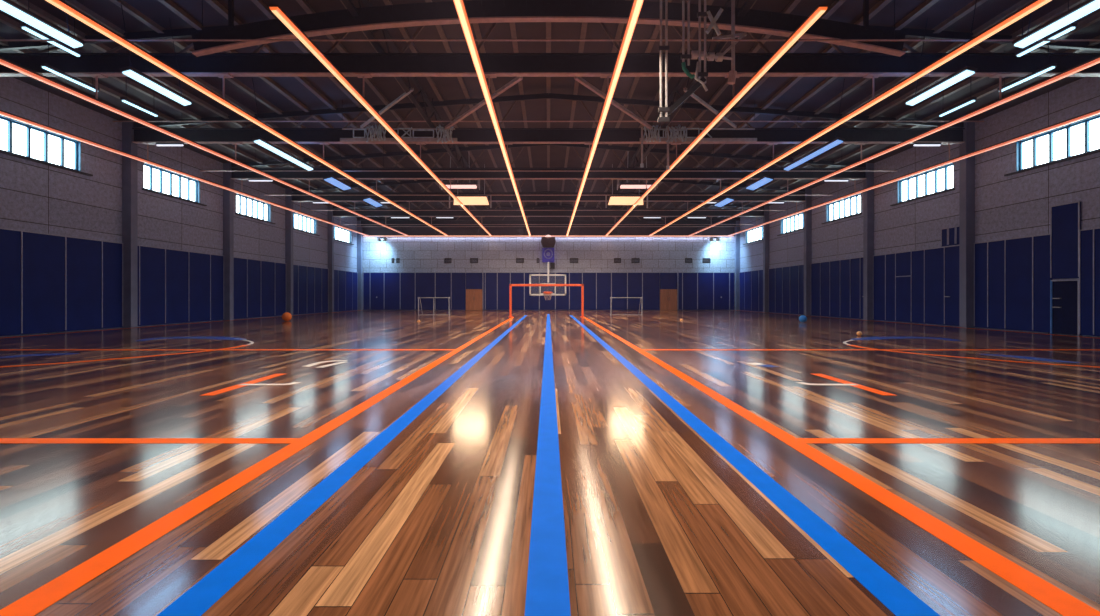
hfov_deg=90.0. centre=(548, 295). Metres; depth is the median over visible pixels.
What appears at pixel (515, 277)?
pad
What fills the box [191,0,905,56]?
roof truss
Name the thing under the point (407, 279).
pad
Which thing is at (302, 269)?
pad
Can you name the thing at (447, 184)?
tray
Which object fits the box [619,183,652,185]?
tray
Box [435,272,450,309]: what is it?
pad
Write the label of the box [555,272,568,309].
pad
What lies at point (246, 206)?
window
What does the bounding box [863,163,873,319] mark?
column
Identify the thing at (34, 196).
wall
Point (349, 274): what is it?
pad
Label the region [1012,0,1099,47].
lamp
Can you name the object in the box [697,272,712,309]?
pad
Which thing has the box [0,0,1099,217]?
ceiling
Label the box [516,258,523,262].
air vent
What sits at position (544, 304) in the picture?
pad
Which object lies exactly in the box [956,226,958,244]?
pad
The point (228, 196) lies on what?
column
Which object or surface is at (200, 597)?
court line
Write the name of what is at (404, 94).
brace
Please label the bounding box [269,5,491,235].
light strip
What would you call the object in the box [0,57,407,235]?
light strip
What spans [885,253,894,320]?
pad
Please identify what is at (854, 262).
pad
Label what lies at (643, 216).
lamp
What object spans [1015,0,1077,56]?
lamp
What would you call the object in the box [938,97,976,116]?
lamp
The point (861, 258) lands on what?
pad
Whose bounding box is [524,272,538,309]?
pad
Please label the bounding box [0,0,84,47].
lamp
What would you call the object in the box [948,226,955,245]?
pad
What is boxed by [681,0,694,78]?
pole
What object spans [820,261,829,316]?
pad
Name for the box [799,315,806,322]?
ball
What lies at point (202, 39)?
conduit pipe
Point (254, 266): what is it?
pad
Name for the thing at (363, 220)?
roof beam
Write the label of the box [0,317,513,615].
court line
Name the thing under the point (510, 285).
goal
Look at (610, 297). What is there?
goal
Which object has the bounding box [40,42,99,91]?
lamp
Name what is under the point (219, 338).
arc
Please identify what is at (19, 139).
window
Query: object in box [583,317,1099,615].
court line
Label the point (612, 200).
diffuser
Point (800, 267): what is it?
pad
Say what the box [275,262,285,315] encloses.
pad
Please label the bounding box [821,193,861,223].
window
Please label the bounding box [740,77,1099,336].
wall
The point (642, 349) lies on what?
court line
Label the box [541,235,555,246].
speaker box
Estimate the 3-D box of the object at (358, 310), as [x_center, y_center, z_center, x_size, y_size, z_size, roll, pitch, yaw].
[-18.500,1.418,32.400,0.140,0.002,44.800,0,0,0]
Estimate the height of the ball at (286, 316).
0.500 m
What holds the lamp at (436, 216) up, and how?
hanging from the roof beam at (335, 213)
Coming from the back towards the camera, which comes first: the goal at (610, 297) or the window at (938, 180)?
the goal at (610, 297)
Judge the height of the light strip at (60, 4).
0.910 m
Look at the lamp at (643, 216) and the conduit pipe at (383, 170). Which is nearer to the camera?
the conduit pipe at (383, 170)
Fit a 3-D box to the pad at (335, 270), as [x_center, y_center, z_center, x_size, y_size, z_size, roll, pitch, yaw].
[-18.946,-0.482,48.625,0.100,3.745,1.750,0,0,0]
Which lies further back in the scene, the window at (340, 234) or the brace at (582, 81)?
the window at (340, 234)
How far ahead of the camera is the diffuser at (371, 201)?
34.33 m
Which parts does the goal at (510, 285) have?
post, post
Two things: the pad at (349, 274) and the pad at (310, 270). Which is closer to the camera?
the pad at (310, 270)
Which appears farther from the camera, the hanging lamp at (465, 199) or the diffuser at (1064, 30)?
the hanging lamp at (465, 199)
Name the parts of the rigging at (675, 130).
clamp frame, clamp frame, rail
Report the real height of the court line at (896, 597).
0.002 m
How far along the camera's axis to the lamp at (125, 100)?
19.80 m
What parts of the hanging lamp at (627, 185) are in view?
frame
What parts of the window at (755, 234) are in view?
frame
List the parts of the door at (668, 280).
frame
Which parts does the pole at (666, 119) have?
rod, rod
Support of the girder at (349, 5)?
attached to the ceiling
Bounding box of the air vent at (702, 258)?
[702,258,710,262]
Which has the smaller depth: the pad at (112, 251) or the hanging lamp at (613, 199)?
the pad at (112, 251)
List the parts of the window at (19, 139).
pane, pane, pane, sill, pane, pane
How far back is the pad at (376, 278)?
54.93 m
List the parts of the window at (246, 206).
pane, pane, pane, pane, sill, pane, pane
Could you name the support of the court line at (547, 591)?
on the floor at (658, 522)
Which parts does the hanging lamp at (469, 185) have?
frame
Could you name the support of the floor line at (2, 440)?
on the floor at (658, 522)
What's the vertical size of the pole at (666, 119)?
4.978 m
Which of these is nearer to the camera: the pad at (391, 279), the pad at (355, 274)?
the pad at (355, 274)
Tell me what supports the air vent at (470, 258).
in the wall at (415, 253)
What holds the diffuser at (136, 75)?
attached to the lamp at (129, 71)
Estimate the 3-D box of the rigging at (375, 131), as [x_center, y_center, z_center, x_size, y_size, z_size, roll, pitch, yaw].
[-6.650,-7.200,24.380,5.200,0.853,0.250,0,0,0]
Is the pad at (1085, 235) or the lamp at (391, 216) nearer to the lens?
the pad at (1085, 235)
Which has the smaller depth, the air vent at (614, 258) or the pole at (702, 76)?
the pole at (702, 76)
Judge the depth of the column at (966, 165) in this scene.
24.50 m
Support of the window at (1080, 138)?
in the wall at (1016, 205)
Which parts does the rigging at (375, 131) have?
clamp frame, rail, clamp frame, clamp frame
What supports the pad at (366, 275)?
attached to the wall at (415, 253)
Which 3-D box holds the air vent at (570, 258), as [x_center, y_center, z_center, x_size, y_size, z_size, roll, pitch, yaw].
[2.550,-3.540,54.985,0.850,0.480,0.030,0,0,0]
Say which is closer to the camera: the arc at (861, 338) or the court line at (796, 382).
the court line at (796, 382)
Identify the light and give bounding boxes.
[377,237,386,241]
[710,237,719,241]
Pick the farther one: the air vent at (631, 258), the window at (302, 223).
the air vent at (631, 258)
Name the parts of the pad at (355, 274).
edge trim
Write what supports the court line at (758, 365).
on the floor at (658, 522)
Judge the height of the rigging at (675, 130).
1.998 m
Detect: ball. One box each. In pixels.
[282,312,291,320]
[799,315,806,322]
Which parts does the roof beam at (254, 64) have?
web plate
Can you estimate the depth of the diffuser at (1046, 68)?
17.18 m
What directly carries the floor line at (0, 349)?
on the floor at (658, 522)
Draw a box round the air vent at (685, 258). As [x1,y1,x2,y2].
[685,258,691,262]
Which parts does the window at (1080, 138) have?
pane, pane, sill, pane, pane, pane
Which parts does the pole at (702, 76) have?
arm, rod, rod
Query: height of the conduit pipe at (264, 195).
1.851 m
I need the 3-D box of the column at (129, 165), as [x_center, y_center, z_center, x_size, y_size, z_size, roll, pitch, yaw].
[-18.800,-3.190,24.700,0.400,9.220,0.400,0,0,0]
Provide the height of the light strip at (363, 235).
0.125 m
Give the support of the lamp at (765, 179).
hanging from the ceiling
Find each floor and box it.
[0,310,1099,615]
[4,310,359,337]
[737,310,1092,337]
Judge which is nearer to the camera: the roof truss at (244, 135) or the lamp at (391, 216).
the roof truss at (244, 135)
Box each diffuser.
[22,27,79,56]
[42,66,94,91]
[122,70,190,105]
[254,140,312,170]
[324,177,350,189]
[364,198,381,206]
[446,185,476,188]
[454,197,488,204]
[608,197,642,204]
[620,185,650,188]
[715,198,732,206]
[746,177,772,189]
[784,140,842,170]
[906,70,974,105]
[1002,66,1054,91]
[1017,27,1074,56]
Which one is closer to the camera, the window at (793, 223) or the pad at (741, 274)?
the window at (793, 223)
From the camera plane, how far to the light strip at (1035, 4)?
16.25 m
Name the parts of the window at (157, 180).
pane, pane, pane, sill, pane, pane, pane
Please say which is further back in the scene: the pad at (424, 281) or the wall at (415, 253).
the wall at (415, 253)
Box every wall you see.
[0,77,356,336]
[362,236,734,309]
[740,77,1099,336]
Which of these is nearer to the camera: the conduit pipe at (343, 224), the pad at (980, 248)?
the pad at (980, 248)
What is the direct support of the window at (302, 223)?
in the wall at (34, 196)
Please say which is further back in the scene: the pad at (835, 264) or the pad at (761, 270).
the pad at (761, 270)
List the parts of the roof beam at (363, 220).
web plate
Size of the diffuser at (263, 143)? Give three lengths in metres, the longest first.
4.740 x 0.220 x 0.050 m
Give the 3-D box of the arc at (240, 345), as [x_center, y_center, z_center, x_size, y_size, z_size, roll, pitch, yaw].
[-9.800,1.418,12.952,0.942,0.002,6.399,0,0,27]
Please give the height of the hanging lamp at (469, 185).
2.427 m
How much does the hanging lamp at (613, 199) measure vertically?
3.026 m
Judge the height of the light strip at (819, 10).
0.910 m
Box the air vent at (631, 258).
[631,258,639,262]
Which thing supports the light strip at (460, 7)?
attached to the roof truss at (234, 175)
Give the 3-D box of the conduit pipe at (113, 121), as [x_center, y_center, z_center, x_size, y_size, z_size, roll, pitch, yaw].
[0.000,-8.078,24.000,38.000,0.976,0.060,0,0,0]
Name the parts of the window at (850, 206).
pane, pane, sill, pane, pane, pane, pane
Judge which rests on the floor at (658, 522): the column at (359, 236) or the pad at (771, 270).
the column at (359, 236)
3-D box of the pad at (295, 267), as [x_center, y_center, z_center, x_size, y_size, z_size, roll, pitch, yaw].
[-18.946,-0.482,40.875,0.100,3.745,1.450,0,0,0]
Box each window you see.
[0,115,92,175]
[142,162,206,205]
[235,193,275,223]
[293,212,319,235]
[334,225,353,244]
[743,225,762,244]
[777,212,803,235]
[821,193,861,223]
[890,162,954,205]
[1004,114,1099,175]
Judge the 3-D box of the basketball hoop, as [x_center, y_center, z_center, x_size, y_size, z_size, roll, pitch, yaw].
[-0.298,-1.434,52.925,2.900,3.635,2.939,0,0,-36]
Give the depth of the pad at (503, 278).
54.93 m
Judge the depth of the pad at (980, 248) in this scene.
24.10 m
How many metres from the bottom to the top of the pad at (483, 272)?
3.760 m
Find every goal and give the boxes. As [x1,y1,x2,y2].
[418,297,449,315]
[509,284,583,316]
[610,297,642,314]
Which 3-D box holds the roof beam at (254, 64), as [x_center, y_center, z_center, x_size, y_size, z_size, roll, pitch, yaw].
[0.000,-7.980,17.100,38.016,2.220,0.260,0,0,0]
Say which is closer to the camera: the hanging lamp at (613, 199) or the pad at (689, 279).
the hanging lamp at (613, 199)
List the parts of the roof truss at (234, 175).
web plate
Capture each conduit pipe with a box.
[0,0,1099,40]
[113,121,983,121]
[200,144,896,171]
[264,195,832,195]
[311,202,785,210]
[343,224,753,224]
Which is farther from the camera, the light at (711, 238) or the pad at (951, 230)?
the light at (711, 238)
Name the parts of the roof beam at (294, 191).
web plate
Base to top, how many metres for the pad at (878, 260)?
3.745 m
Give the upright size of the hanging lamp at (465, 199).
3.026 m
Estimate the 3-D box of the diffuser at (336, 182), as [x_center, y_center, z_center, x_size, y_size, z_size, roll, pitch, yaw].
[-10.999,-5.845,28.750,0.400,0.050,2.640,-14,0,0]
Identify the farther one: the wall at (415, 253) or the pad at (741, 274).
the wall at (415, 253)
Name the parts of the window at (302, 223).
pane, pane, sill, pane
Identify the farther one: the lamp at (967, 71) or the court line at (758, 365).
the lamp at (967, 71)
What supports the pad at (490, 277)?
attached to the wall at (415, 253)
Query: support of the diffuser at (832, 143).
attached to the lamp at (838, 140)
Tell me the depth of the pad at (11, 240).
19.39 m
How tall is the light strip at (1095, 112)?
0.910 m
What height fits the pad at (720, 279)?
3.760 m
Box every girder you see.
[341,0,488,208]
[608,0,755,208]
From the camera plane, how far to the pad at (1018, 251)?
22.14 m
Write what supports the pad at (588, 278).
attached to the wall at (415, 253)
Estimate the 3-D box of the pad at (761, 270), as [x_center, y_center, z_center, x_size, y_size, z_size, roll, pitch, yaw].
[18.946,-0.482,48.625,0.100,3.745,1.750,0,0,0]
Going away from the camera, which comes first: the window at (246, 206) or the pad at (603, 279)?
the window at (246, 206)
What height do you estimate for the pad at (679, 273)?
3.760 m
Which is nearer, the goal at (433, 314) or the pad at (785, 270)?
the goal at (433, 314)
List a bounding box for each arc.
[0,345,247,366]
[0,353,78,357]
[136,337,246,340]
[849,345,1099,367]
[850,337,960,340]
[981,354,1079,362]
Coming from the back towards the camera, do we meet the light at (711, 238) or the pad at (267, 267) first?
the light at (711, 238)
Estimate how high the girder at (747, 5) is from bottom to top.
1.326 m
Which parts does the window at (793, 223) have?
pane, sill, pane, pane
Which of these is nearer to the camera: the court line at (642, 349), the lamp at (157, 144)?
the court line at (642, 349)
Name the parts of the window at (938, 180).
pane, pane, pane, sill, pane, pane, pane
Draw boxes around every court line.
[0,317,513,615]
[157,315,526,615]
[524,314,570,615]
[570,315,939,615]
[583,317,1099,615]
[642,349,1099,349]
[758,365,779,366]
[796,382,856,384]
[797,438,1099,442]
[813,374,894,394]
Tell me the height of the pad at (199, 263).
3.745 m
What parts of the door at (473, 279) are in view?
frame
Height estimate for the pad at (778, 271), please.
3.745 m
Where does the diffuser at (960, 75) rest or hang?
attached to the lamp at (967, 71)
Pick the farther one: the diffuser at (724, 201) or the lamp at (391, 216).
the lamp at (391, 216)
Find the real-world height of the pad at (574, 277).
3.760 m
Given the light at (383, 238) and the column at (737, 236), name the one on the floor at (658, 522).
the column at (737, 236)
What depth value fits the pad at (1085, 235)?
19.35 m
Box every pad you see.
[0,228,22,335]
[22,231,66,334]
[66,236,102,330]
[102,241,122,328]
[138,245,139,325]
[139,245,165,325]
[165,248,189,323]
[189,251,210,321]
[210,254,223,320]
[234,257,247,318]
[247,259,260,317]
[261,260,274,316]
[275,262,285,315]
[293,264,298,314]
[299,265,306,313]
[307,266,314,313]
[315,267,321,312]
[322,268,327,312]
[334,269,337,311]
[338,270,345,310]
[346,271,352,310]
[353,272,357,309]
[363,272,369,309]
[370,272,383,309]
[384,272,399,309]
[400,272,414,309]
[415,272,434,309]
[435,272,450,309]
[451,272,465,309]
[483,272,484,309]
[485,272,496,309]
[497,272,509,309]
[510,272,523,309]
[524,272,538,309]
[539,272,554,309]
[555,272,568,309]
[569,272,581,309]
[582,272,595,309]
[596,272,610,309]
[611,272,626,309]
[627,272,641,309]
[642,272,659,309]
[678,272,681,309]
[682,272,696,309]
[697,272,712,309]
[713,272,728,309]
[729,272,733,309]
[739,272,743,309]
[744,271,750,310]
[751,270,758,310]
[759,269,762,311]
[769,268,774,312]
[775,267,781,312]
[782,266,789,313]
[790,265,797,313]
[798,264,803,314]
[811,262,819,315]
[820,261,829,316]
[829,260,839,316]
[840,258,849,317]
[850,257,859,318]
[860,257,862,318]
[873,254,884,320]
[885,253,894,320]
[895,251,910,322]
[911,249,923,323]
[924,247,943,324]
[941,228,948,246]
[944,245,958,325]
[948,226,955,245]
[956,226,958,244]
[974,241,987,327]
[987,239,1004,328]
[1004,236,1032,331]
[1032,234,1052,332]
[1050,201,1081,278]
[1079,228,1093,335]
[1093,227,1099,335]
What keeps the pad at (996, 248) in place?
attached to the wall at (1016, 205)
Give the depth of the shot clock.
54.56 m
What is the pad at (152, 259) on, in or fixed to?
attached to the wall at (34, 196)
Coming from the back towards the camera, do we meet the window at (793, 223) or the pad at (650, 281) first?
the pad at (650, 281)
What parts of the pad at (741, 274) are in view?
edge trim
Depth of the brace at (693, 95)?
22.00 m
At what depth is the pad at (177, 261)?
28.06 m
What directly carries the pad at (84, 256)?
attached to the wall at (34, 196)
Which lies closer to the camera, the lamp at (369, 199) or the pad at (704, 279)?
the lamp at (369, 199)
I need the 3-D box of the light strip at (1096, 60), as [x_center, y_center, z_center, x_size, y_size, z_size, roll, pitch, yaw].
[14.580,-6.415,31.462,1.500,0.910,46.925,0,0,0]
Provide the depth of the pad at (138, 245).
25.39 m
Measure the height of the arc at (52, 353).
0.002 m
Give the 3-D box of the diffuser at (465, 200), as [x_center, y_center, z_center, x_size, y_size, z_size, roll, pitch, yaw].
[-5.200,-6.365,36.795,2.380,0.470,0.510,0,0,0]
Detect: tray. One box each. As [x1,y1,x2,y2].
[444,183,477,185]
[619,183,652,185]
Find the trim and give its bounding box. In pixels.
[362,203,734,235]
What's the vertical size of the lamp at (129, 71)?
2.717 m
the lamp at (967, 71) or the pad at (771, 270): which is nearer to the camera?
the lamp at (967, 71)
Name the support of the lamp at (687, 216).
hanging from the roof beam at (335, 213)
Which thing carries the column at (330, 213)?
on the floor at (658, 522)
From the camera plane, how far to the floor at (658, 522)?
4.66 m
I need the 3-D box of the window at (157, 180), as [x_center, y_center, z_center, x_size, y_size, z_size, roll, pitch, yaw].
[-19.055,-5.620,28.050,0.350,1.320,4.700,0,0,0]
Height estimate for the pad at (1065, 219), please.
2.745 m
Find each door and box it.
[466,272,481,309]
[660,272,676,309]
[1050,279,1081,335]
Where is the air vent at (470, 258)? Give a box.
[470,258,477,262]
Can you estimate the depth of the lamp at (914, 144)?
24.66 m
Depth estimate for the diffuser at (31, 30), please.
14.70 m
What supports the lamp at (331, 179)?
hanging from the ceiling
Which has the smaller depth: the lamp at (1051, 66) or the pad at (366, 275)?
the lamp at (1051, 66)
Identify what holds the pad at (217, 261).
attached to the wall at (34, 196)
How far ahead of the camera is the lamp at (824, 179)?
32.26 m
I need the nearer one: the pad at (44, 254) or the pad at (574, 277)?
the pad at (44, 254)
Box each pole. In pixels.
[658,0,669,122]
[662,0,722,116]
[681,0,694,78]
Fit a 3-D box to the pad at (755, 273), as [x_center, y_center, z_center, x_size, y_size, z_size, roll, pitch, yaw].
[18.946,-0.482,50.400,0.100,3.745,1.800,0,0,0]
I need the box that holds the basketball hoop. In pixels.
[529,262,565,299]
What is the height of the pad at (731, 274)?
3.760 m
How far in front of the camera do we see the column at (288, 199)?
39.70 m
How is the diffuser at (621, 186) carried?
attached to the hanging lamp at (627, 185)
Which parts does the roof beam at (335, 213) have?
web plate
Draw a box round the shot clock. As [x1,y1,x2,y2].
[542,248,554,268]
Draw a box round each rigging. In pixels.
[340,124,456,142]
[640,124,756,169]
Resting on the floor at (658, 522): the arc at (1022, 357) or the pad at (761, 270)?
the arc at (1022, 357)
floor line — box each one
[0,349,454,349]
[0,438,299,442]
[202,374,283,394]
[240,382,300,384]
[302,360,346,366]
[315,362,345,367]
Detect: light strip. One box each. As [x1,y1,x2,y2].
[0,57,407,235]
[0,110,368,235]
[46,0,447,235]
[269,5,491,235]
[363,235,733,235]
[453,0,530,235]
[566,0,643,235]
[605,5,827,235]
[649,0,1050,235]
[689,56,1099,235]
[728,109,1099,235]
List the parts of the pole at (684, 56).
rod, rod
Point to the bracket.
(710, 56)
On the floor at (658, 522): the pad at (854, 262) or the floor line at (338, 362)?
the floor line at (338, 362)
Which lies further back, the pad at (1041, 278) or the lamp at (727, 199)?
the lamp at (727, 199)
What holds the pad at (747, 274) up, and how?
attached to the wall at (1016, 205)
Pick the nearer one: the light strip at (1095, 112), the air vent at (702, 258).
the light strip at (1095, 112)
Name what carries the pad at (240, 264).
attached to the wall at (34, 196)
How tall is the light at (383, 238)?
0.460 m
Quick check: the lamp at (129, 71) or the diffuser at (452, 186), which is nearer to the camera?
the lamp at (129, 71)
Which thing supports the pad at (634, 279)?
attached to the wall at (415, 253)
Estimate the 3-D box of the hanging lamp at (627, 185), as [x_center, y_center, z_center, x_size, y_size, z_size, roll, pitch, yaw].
[5.350,-7.663,33.200,2.352,2.427,0.660,0,0,0]
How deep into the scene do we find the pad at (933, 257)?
26.97 m
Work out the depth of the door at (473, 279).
54.93 m
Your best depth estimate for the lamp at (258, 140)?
22.44 m
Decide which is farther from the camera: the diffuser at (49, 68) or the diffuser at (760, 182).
the diffuser at (760, 182)
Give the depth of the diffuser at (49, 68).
17.18 m
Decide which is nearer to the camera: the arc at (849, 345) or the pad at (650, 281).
the arc at (849, 345)
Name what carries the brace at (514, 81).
attached to the ceiling
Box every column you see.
[122,122,137,327]
[223,163,233,319]
[285,188,292,315]
[328,206,333,312]
[357,221,361,309]
[735,221,739,309]
[763,206,768,312]
[804,188,811,315]
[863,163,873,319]
[959,122,974,327]
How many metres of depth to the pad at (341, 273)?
50.28 m
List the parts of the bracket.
post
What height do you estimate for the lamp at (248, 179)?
0.145 m
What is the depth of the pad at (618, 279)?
54.93 m
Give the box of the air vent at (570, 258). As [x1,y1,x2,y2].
[570,258,577,262]
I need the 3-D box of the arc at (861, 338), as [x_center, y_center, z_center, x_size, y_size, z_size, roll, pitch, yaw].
[11.593,1.419,18.297,3.556,0.002,1.897,0,0,0]
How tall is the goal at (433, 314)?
1.341 m
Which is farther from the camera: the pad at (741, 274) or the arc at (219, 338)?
the pad at (741, 274)
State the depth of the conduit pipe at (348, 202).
43.98 m
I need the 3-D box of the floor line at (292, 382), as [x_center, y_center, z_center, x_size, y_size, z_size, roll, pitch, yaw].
[-4.485,1.418,8.839,0.928,0.002,0.279,0,0,-13]
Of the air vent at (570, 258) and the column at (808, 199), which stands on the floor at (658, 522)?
the column at (808, 199)
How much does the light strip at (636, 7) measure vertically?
0.910 m
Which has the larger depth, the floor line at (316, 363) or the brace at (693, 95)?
the brace at (693, 95)
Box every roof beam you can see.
[0,6,1099,76]
[291,179,805,201]
[333,191,763,216]
[357,204,739,226]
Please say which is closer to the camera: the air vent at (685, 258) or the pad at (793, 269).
the pad at (793, 269)
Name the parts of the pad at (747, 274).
edge trim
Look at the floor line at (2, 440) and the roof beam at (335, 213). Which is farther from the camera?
the roof beam at (335, 213)
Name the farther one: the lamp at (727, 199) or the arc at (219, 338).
the lamp at (727, 199)
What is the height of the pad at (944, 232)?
0.855 m
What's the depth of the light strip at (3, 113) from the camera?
24.68 m
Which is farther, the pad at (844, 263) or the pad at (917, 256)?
the pad at (844, 263)
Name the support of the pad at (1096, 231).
attached to the wall at (1016, 205)
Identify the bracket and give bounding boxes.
[691,0,746,84]
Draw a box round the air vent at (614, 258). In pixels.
[614,258,620,262]
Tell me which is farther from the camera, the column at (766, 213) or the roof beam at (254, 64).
the column at (766, 213)
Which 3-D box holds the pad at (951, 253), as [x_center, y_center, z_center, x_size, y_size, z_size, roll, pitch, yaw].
[18.916,-0.482,25.625,0.159,3.745,1.350,0,0,0]
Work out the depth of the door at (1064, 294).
20.19 m
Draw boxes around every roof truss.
[132,93,964,143]
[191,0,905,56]
[231,144,865,178]
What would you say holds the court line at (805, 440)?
on the floor at (658, 522)
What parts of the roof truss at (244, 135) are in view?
web plate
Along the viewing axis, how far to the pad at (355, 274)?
53.93 m
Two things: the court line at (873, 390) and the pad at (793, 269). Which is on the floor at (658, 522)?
the court line at (873, 390)
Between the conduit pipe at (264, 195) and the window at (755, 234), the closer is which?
the conduit pipe at (264, 195)
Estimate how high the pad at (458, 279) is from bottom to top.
3.760 m
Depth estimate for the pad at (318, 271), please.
45.26 m
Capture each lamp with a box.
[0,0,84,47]
[19,0,81,56]
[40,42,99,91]
[119,0,191,105]
[120,97,158,116]
[156,143,183,145]
[248,179,272,180]
[252,79,313,170]
[323,145,350,189]
[361,160,382,206]
[391,216,409,217]
[436,216,453,217]
[439,151,479,189]
[449,164,491,207]
[605,164,647,207]
[617,151,657,189]
[643,216,660,217]
[687,216,705,217]
[714,160,735,206]
[746,145,773,189]
[783,79,844,170]
[824,179,848,180]
[905,0,977,105]
[913,143,940,145]
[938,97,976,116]
[997,42,1056,91]
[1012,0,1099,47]
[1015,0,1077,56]
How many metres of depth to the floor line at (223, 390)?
8.71 m
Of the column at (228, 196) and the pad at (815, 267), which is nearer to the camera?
the column at (228, 196)
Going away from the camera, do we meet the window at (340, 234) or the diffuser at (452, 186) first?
the diffuser at (452, 186)
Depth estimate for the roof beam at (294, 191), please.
39.87 m
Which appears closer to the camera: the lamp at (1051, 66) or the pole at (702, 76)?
the pole at (702, 76)
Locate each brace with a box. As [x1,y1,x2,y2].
[360,88,413,127]
[445,77,522,128]
[574,77,651,128]
[683,88,736,127]
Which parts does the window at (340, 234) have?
frame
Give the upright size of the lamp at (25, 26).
1.495 m
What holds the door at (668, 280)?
in the wall at (415, 253)
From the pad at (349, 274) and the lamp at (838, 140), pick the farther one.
the pad at (349, 274)
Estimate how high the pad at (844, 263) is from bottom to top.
3.745 m
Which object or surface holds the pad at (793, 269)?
attached to the wall at (1016, 205)
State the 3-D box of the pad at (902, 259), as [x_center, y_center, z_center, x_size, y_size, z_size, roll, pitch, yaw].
[18.946,-0.482,29.350,0.100,3.745,1.300,0,0,0]
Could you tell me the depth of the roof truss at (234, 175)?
32.27 m
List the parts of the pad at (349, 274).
edge trim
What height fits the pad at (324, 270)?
3.745 m

